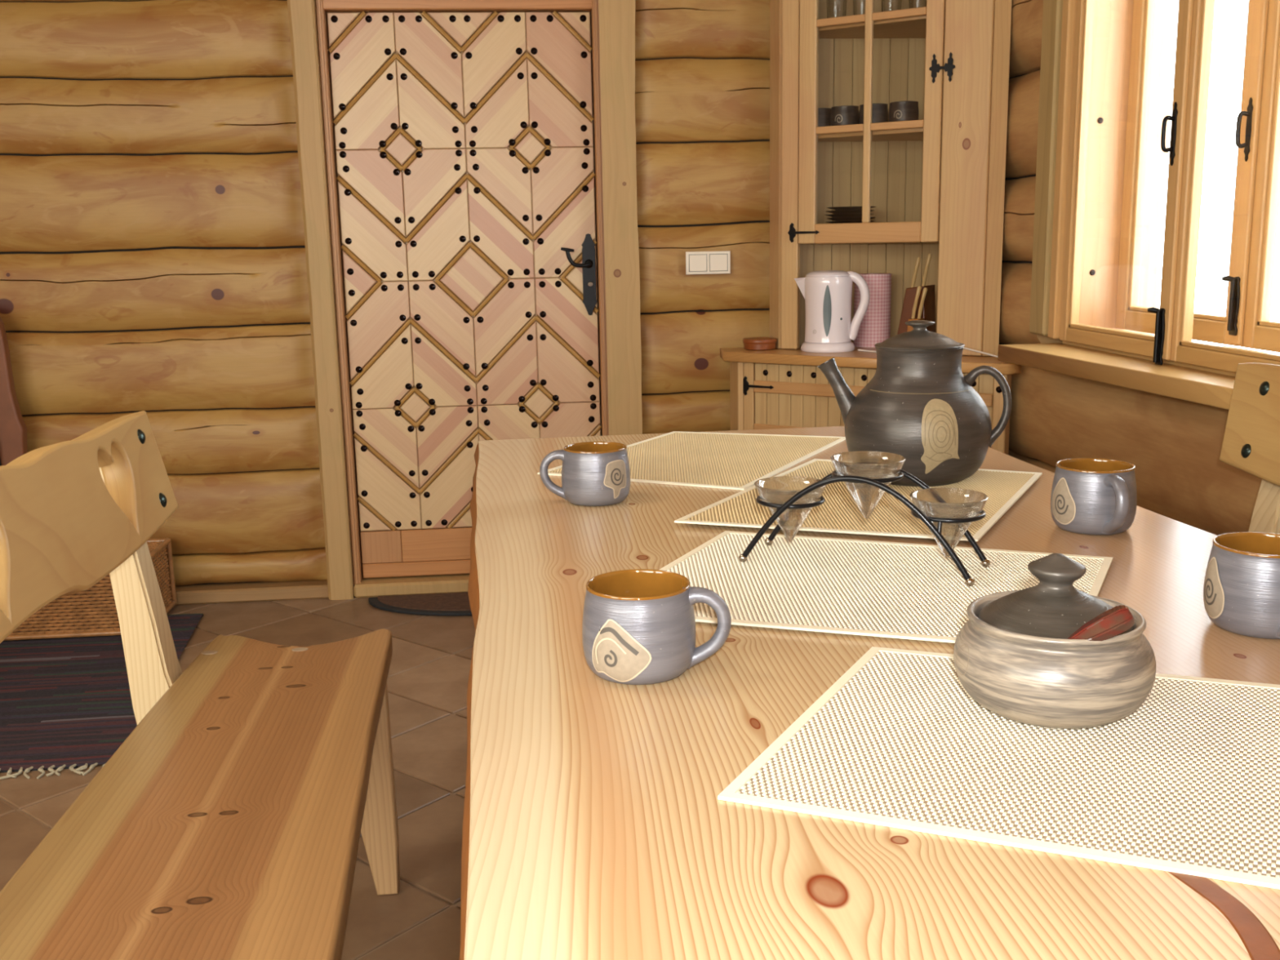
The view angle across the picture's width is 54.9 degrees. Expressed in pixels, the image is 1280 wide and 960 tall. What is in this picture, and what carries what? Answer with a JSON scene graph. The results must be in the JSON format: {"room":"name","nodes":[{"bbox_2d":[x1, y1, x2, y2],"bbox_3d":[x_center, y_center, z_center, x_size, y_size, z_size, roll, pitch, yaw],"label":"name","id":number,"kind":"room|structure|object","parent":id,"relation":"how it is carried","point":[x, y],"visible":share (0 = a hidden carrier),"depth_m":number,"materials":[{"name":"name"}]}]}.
{"room":"traditional dwelling","nodes":[
{"label":"traditional dwelling","id":0,"kind":"room"},
{"bbox_2d":[0,596,475,959],"bbox_3d":[-0.669,0.985,1.476,4.572,0.201,6.037,-2,11,-5],"label":"floor","id":1,"kind":"structure","parent":0,"point":[428,678],"depth_m":2.68,"materials":[{"name":"tile"}]},
{"bbox_2d":[0,316,27,466],"bbox_3d":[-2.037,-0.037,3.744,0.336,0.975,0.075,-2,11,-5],"label":"chair","id":2,"kind":"object","parent":1,"relation":"on","point":[13,428],"depth_m":3.73,"materials":[{"name":"brown wood"}]},
{"bbox_2d":[0,613,203,779],"bbox_3d":[-1.921,0.556,3.216,1.430,0.012,1.201,-2,11,-5],"label":"rag rug","id":3,"kind":"object","parent":1,"relation":"on","point":[66,703],"visible":0.69,"depth_m":3.13,"materials":[{"name":"fabric"}]},
{"bbox_2d":[3,537,177,640],"bbox_3d":[-1.884,0.336,3.743,0.834,0.220,0.317,-2,11,-5],"label":"wicker basket","id":4,"kind":"object","parent":3,"relation":"on","point":[91,611],"visible":0.23,"depth_m":3.63,"materials":[{"name":"brown wicker"}]},
{"bbox_2d":[0,410,399,959],"bbox_3d":[-0.558,0.452,1.356,0.489,0.888,1.804,-2,11,-5],"label":"bench","id":5,"kind":"object","parent":1,"relation":"on","point":[228,824],"visible":1,"depth_m":1.57,"materials":[{"name":"brown wood"}]},
{"bbox_2d":[368,591,471,616],"bbox_3d":[-0.494,0.390,3.910,0.750,0.014,0.225,-2,11,-5],"label":"doormat","id":6,"kind":"object","parent":1,"relation":"on","point":[450,604],"visible":0.4,"depth_m":3.89,"materials":[{"name":"brown fabric"}]},
{"bbox_2d":[459,426,1279,959],"bbox_3d":[0.281,0.476,1.505,1.001,0.750,2.203,-2,11,-5],"label":"dining table","id":7,"kind":"object","parent":1,"relation":"on","point":[596,826],"visible":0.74,"depth_m":0.87,"materials":[{"name":"brown wood"}]},
{"bbox_2d":[539,441,630,506],"bbox_3d":[-0.075,-0.010,1.851,0.125,0.083,0.103,5,13,29],"label":"mug","id":8,"kind":"object","parent":7,"relation":"on","point":[594,473],"visible":1,"depth_m":1.81,"materials":[{"name":"ceramic"}]},
{"bbox_2d":[582,568,731,684],"bbox_3d":[0.006,0.135,1.113,0.123,0.083,0.104,8,15,39],"label":"mug","id":9,"kind":"object","parent":7,"relation":"on","point":[638,625],"visible":1,"depth_m":1.08,"materials":[{"name":"ceramic"}]},
{"bbox_2d":[537,431,845,489],"bbox_3d":[0.114,-0.046,2.222,0.371,0.003,0.536,5,13,27],"label":"placemat","id":10,"kind":"object","parent":7,"relation":"on","point":[724,460],"visible":0.81,"depth_m":2.19,"materials":[{"name":"fabric"}]},
{"bbox_2d":[674,458,1042,541],"bbox_3d":[0.343,0.023,1.817,0.396,0.003,0.526,5,13,27],"label":"placemat","id":11,"kind":"object","parent":7,"relation":"on","point":[839,513],"visible":0.6,"depth_m":1.75,"materials":[{"name":"fabric"}]},
{"bbox_2d":[817,320,1011,486],"bbox_3d":[0.429,-0.124,1.913,0.223,0.246,0.229,-9,13,-33],"label":"teapot","id":12,"kind":"object","parent":11,"relation":"on","point":[918,405],"visible":0.98,"depth_m":1.84,"materials":[{"name":"ceramic"}]},
{"bbox_2d":[659,530,1113,643],"bbox_3d":[0.254,0.116,1.376,0.513,0.003,0.380,3,12,20],"label":"placemat","id":13,"kind":"object","parent":7,"relation":"on","point":[844,586],"visible":0.76,"depth_m":1.38,"materials":[{"name":"fabric"}]},
{"bbox_2d":[738,462,990,586],"bbox_3d":[0.261,0.043,1.437,0.278,0.115,0.096,4,12,26],"label":"candle holder","id":14,"kind":"object","parent":13,"relation":"on","point":[832,477],"visible":0.96,"depth_m":1.43,"materials":[{"name":"metal"}]},
{"bbox_2d":[754,475,826,542],"bbox_3d":[0.180,0.039,1.478,0.086,0.073,0.086,-2,11,-5],"label":"candle cup","id":15,"kind":"object","parent":14,"relation":"in","point":[781,500],"visible":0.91,"depth_m":1.47,"materials":[{"name":"clear glass"}]},
{"bbox_2d":[830,451,906,519],"bbox_3d":[0.264,0.010,1.429,0.086,0.073,0.086,-2,11,-5],"label":"candle cup","id":16,"kind":"object","parent":14,"relation":"in","point":[872,475],"visible":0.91,"depth_m":1.42,"materials":[{"name":"clear glass"}]},
{"bbox_2d":[909,488,988,557],"bbox_3d":[0.348,0.053,1.395,0.086,0.073,0.086,-2,11,-5],"label":"candle cup","id":17,"kind":"object","parent":14,"relation":"in","point":[944,513],"visible":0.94,"depth_m":1.39,"materials":[{"name":"clear glass"}]},
{"bbox_2d":[717,646,1279,888],"bbox_3d":[0.373,0.204,0.935,0.537,0.003,0.371,3,12,22],"label":"placemat","id":18,"kind":"object","parent":7,"relation":"on","point":[1187,782],"visible":0.84,"depth_m":0.90,"materials":[{"name":"fabric"}]},
{"bbox_2d":[953,552,1155,728],"bbox_3d":[0.337,0.123,1.005,0.158,0.130,0.157,-2,11,-5],"label":"sugar bowl","id":19,"kind":"object","parent":18,"relation":"on","point":[1014,655],"visible":0.96,"depth_m":0.96,"materials":[{"name":"ceramic"}]},
{"bbox_2d":[1067,605,1135,640],"bbox_3d":[0.338,0.133,0.952,0.081,0.079,0.026,4,12,23],"label":"spoon","id":20,"kind":"object","parent":19,"relation":"in","point":[1117,620],"visible":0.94,"depth_m":0.93,"materials":[{"name":"red wood"}]},
{"bbox_2d":[1050,457,1137,534],"bbox_3d":[0.591,0.024,1.611,0.106,0.086,0.127,5,13,28],"label":"mug","id":21,"kind":"object","parent":7,"relation":"on","point":[1089,495],"visible":1,"depth_m":1.58,"materials":[{"name":"ceramic"}]},
{"bbox_2d":[1202,532,1279,639],"bbox_3d":[0.606,0.105,1.200,0.105,0.085,0.125,6,13,33],"label":"mug","id":22,"kind":"object","parent":7,"relation":"on","point":[1241,593],"visible":1,"depth_m":1.18,"materials":[{"name":"ceramic"}]},
{"bbox_2d":[729,361,1011,454],"bbox_3d":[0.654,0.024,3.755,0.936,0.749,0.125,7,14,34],"label":"base cabinet","id":23,"kind":"object","parent":1,"relation":"on","point":[763,396],"visible":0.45,"depth_m":3.77,"materials":[{"name":"brown wood"}]},
{"bbox_2d":[720,346,1021,374],"bbox_3d":[0.649,-0.357,3.670,0.735,0.030,0.713,-2,11,-5],"label":"countertop","id":24,"kind":"structure","parent":23,"relation":"on","point":[855,358],"depth_m":3.69,"materials":[{"name":"brown wood"}]},
{"bbox_2d":[742,337,777,350],"bbox_3d":[0.380,-0.432,3.908,0.107,0.035,0.107,-2,11,-5],"label":"round box","id":25,"kind":"object","parent":24,"relation":"on","point":[751,343],"visible":1,"depth_m":3.87,"materials":[{"name":"orange ceramic"}]},
{"bbox_2d":[794,270,870,352],"bbox_3d":[0.590,-0.523,3.802,0.183,0.246,0.173,-7,12,-26],"label":"kettle","id":26,"kind":"object","parent":24,"relation":"on","point":[827,295],"visible":1,"depth_m":3.75,"materials":[{"name":"white plastic"}]},
{"bbox_2d":[853,273,891,347],"bbox_3d":[0.741,-0.542,3.929,0.116,0.228,0.116,-2,11,-5],"label":"paper roll","id":27,"kind":"object","parent":24,"relation":"on","point":[875,326],"visible":0.67,"depth_m":3.88,"materials":[{"name":"pink paper"}]},
{"bbox_2d":[769,0,1011,355],"bbox_3d":[0.716,-1.054,3.650,0.571,1.338,0.515,-2,11,-5],"label":"hutch","id":28,"kind":"object","parent":24,"relation":"on","point":[935,182],"visible":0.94,"depth_m":3.69,"materials":[{"name":"brown wood"}]},
{"bbox_2d":[817,107,831,126],"bbox_3d":[0.549,-1.102,3.786,0.088,0.073,0.088,-2,11,-5],"label":"cup","id":29,"kind":"object","parent":28,"relation":"on","point":[824,113],"visible":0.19,"depth_m":3.75,"materials":[{"name":"ceramic"}]},
{"bbox_2d":[826,0,847,17],"bbox_3d":[0.587,-1.416,3.674,0.066,0.112,0.066,-2,11,-5],"label":"drinking glass","id":30,"kind":"object","parent":28,"relation":"on","point":[835,8],"visible":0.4,"depth_m":3.65,"materials":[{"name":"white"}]},
{"bbox_2d":[830,105,858,125],"bbox_3d":[0.621,-1.092,3.732,0.087,0.073,0.088,-2,11,-5],"label":"cup","id":31,"kind":"object","parent":28,"relation":"on","point":[844,114],"visible":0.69,"depth_m":3.69,"materials":[{"name":"ceramic"}]},
{"bbox_2d":[853,0,865,15],"bbox_3d":[0.659,-1.411,3.640,0.066,0.112,0.066,-2,11,-5],"label":"drinking glass","id":32,"kind":"object","parent":28,"relation":"on","point":[859,6],"visible":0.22,"depth_m":3.62,"materials":[{"name":"white"}]},
{"bbox_2d":[817,127,923,142],"bbox_3d":[0.728,-1.035,3.666,0.517,0.018,0.467,-2,11,-5],"label":"shelf","id":33,"kind":"object","parent":28,"relation":"attached to","point":[904,135],"depth_m":3.71,"materials":[{"name":"brown wood"}]},
{"bbox_2d":[818,15,926,38],"bbox_3d":[0.722,-1.339,3.605,0.517,0.018,0.467,-2,11,-5],"label":"shelf","id":34,"kind":"object","parent":28,"relation":"attached to","point":[908,27],"depth_m":3.67,"materials":[{"name":"brown wood"}]},
{"bbox_2d":[858,103,888,124],"bbox_3d":[0.699,-1.084,3.683,0.087,0.073,0.088,-2,11,-5],"label":"cup","id":35,"kind":"object","parent":28,"relation":"on","point":[880,111],"visible":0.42,"depth_m":3.65,"materials":[{"name":"ceramic"}]},
{"bbox_2d":[881,0,902,11],"bbox_3d":[0.733,-1.402,3.588,0.066,0.112,0.066,-2,11,-5],"label":"drinking glass","id":36,"kind":"object","parent":28,"relation":"on","point":[886,5],"visible":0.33,"depth_m":3.57,"materials":[{"name":"white"}]},
{"bbox_2d":[888,101,919,121],"bbox_3d":[0.778,-1.076,3.634,0.087,0.073,0.087,-2,11,-5],"label":"cup","id":37,"kind":"object","parent":28,"relation":"on","point":[899,111],"visible":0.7,"depth_m":3.60,"materials":[{"name":"ceramic"}]},
{"bbox_2d":[908,0,926,8],"bbox_3d":[0.806,-1.397,3.554,0.066,0.112,0.066,-2,11,-5],"label":"drinking glass","id":38,"kind":"object","parent":28,"relation":"on","point":[913,3],"visible":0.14,"depth_m":3.54,"materials":[{"name":"white"}]},
{"bbox_3d":[0.645,-0.784,3.811,0.151,0.010,0.151,-2,11,-5],"label":"plate","id":39,"kind":"object","parent":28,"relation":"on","visible":0},
{"bbox_2d":[826,220,875,223],"bbox_3d":[0.649,-0.795,3.809,0.151,0.010,0.151,-2,11,-5],"label":"plate","id":40,"kind":"object","parent":39,"relation":"on","point":[830,222],"visible":0.49,"depth_m":3.75,"materials":[{"name":"black ceramic"}]},
{"bbox_2d":[826,217,875,221],"bbox_3d":[0.652,-0.805,3.803,0.151,0.010,0.151,-2,11,-5],"label":"plate","id":41,"kind":"object","parent":40,"relation":"on","point":[844,219],"visible":0.87,"depth_m":3.75,"materials":[{"name":"black ceramic"}]},
{"bbox_2d":[825,213,872,217],"bbox_3d":[0.646,-0.817,3.807,0.151,0.010,0.151,-2,11,-5],"label":"plate","id":42,"kind":"object","parent":41,"relation":"on","point":[834,215],"visible":0.79,"depth_m":3.76,"materials":[{"name":"black ceramic"}]},
{"bbox_2d":[826,209,874,213],"bbox_3d":[0.648,-0.827,3.801,0.151,0.010,0.151,-2,11,-5],"label":"plate","id":43,"kind":"object","parent":42,"relation":"on","point":[847,211],"visible":0.8,"depth_m":3.75,"materials":[{"name":"black ceramic"}]},
{"bbox_2d":[826,206,875,210],"bbox_3d":[0.652,-0.837,3.798,0.151,0.010,0.151,-2,11,-5],"label":"plate","id":44,"kind":"object","parent":43,"relation":"on","point":[836,208],"visible":0.73,"depth_m":3.75,"materials":[{"name":"black ceramic"}]},
{"bbox_2d":[897,284,935,334],"bbox_3d":[0.841,-0.500,3.794,0.098,0.195,0.145,6,13,32],"label":"knife block","id":45,"kind":"object","parent":24,"relation":"on","point":[928,313],"visible":0.43,"depth_m":3.77,"materials":[{"name":"brown wood"}]},
{"bbox_2d":[911,256,920,287],"bbox_3d":[0.844,-0.634,3.767,0.030,0.096,0.017,6,13,32],"label":"knife","id":46,"kind":"object","parent":45,"relation":"in","point":[918,259],"visible":1,"depth_m":3.76,"materials":[{"name":"beige wood"}]},
{"bbox_2d":[911,285,921,318],"bbox_3d":[0.837,-0.537,3.729,0.030,0.100,0.017,6,13,32],"label":"knife","id":47,"kind":"object","parent":45,"relation":"in","point":[919,287],"visible":1,"depth_m":3.72,"materials":[{"name":"beige wood"}]},
{"bbox_2d":[917,287,927,318],"bbox_3d":[0.853,-0.533,3.720,0.030,0.096,0.017,6,13,32],"label":"knife","id":48,"kind":"object","parent":45,"relation":"in","point":[925,289],"visible":1,"depth_m":3.71,"materials":[{"name":"beige wood"}]},
{"bbox_2d":[921,253,932,286],"bbox_3d":[0.872,-0.638,3.748,0.030,0.100,0.017,6,13,32],"label":"knife","id":49,"kind":"object","parent":45,"relation":"in","point":[929,255],"visible":0.97,"depth_m":3.74,"materials":[{"name":"beige wood"}]},
{"bbox_2d":[857,346,997,357],"bbox_3d":[0.844,-0.382,3.608,0.487,0.035,0.023,9,15,41],"label":"cable","id":50,"kind":"object","parent":24,"relation":"on","point":[964,348],"visible":0.3,"depth_m":3.52,"materials":[{"name":"plastic"}]},
{"bbox_2d":[1219,362,1279,533],"bbox_3d":[0.954,0.396,1.410,0.489,0.919,1.804,-2,11,-5],"label":"bench","id":51,"kind":"object","parent":1,"relation":"on","point":[1251,444],"visible":0.23,"depth_m":2.08,"materials":[{"name":"brown wood"}]},
{"bbox_2d":[0,0,801,586],"bbox_3d":[-0.938,-0.822,3.926,4.520,2.402,0.234,-2,11,-5],"label":"wall","id":52,"kind":"structure","parent":0,"point":[153,258],"depth_m":3.84,"materials":[{"name":"brown wood"}]},
{"bbox_2d":[169,580,328,604],"bbox_3d":[-1.985,0.393,3.961,1.952,0.045,0.085,-2,11,-5],"label":"baseboard","id":53,"kind":"structure","parent":52,"relation":"attached to","point":[309,589],"depth_m":4.00,"materials":[{"name":"brown wood"}]},
{"bbox_2d":[287,0,642,599],"bbox_3d":[-0.527,-0.613,3.946,1.045,1.970,0.195,-2,11,-5],"label":"door","id":54,"kind":"structure","parent":52,"relation":"in","point":[468,175],"depth_m":3.88,"materials":[{"name":"brown wood"}]},
{"bbox_2d":[685,250,730,274],"bbox_3d":[0.218,-0.694,3.936,0.144,0.072,0.015,-2,11,-5],"label":"light switch","id":55,"kind":"object","parent":52,"relation":"attached to","point":[696,262],"visible":1,"depth_m":3.93,"materials":[{"name":"grey plastic"}]},
{"bbox_2d":[999,0,1262,535],"bbox_3d":[1.387,-0.356,1.349,0.283,2.403,5.900,-2,11,-5],"label":"wall","id":56,"kind":"structure","parent":0,"point":[1174,446],"depth_m":3.09,"materials":[{"name":"brown wood"}]},
{"bbox_2d":[1029,0,1062,336],"bbox_3d":[1.086,-1.028,3.181,0.075,1.300,0.095,-2,11,-5],"label":"trim","id":57,"kind":"structure","parent":56,"relation":"attached to","point":[1052,9],"depth_m":3.21,"materials":[{"name":"beige wood"}]},
{"bbox_2d":[1047,0,1075,338],"bbox_3d":[1.098,-1.013,3.115,0.064,1.305,0.041,-2,11,-5],"label":"trim","id":58,"kind":"structure","parent":56,"relation":"attached to","point":[1068,6],"depth_m":3.14,"materials":[{"name":"brown wood"}]},
{"bbox_2d":[997,342,1235,409],"bbox_3d":[1.116,-0.221,2.644,0.234,0.042,1.230,-2,11,-5],"label":"windowsill","id":59,"kind":"structure","parent":56,"relation":"attached to","point":[1179,382],"depth_m":2.68,"materials":[{"name":"brown wood"}]},
{"bbox_2d":[1059,0,1279,376],"bbox_3d":[1.249,-0.853,2.589,0.312,1.260,1.140,-2,11,-5],"label":"window","id":60,"kind":"structure","parent":56,"relation":"in","point":[1123,55],"depth_m":3.02,"materials":[{"name":"brown wood"}]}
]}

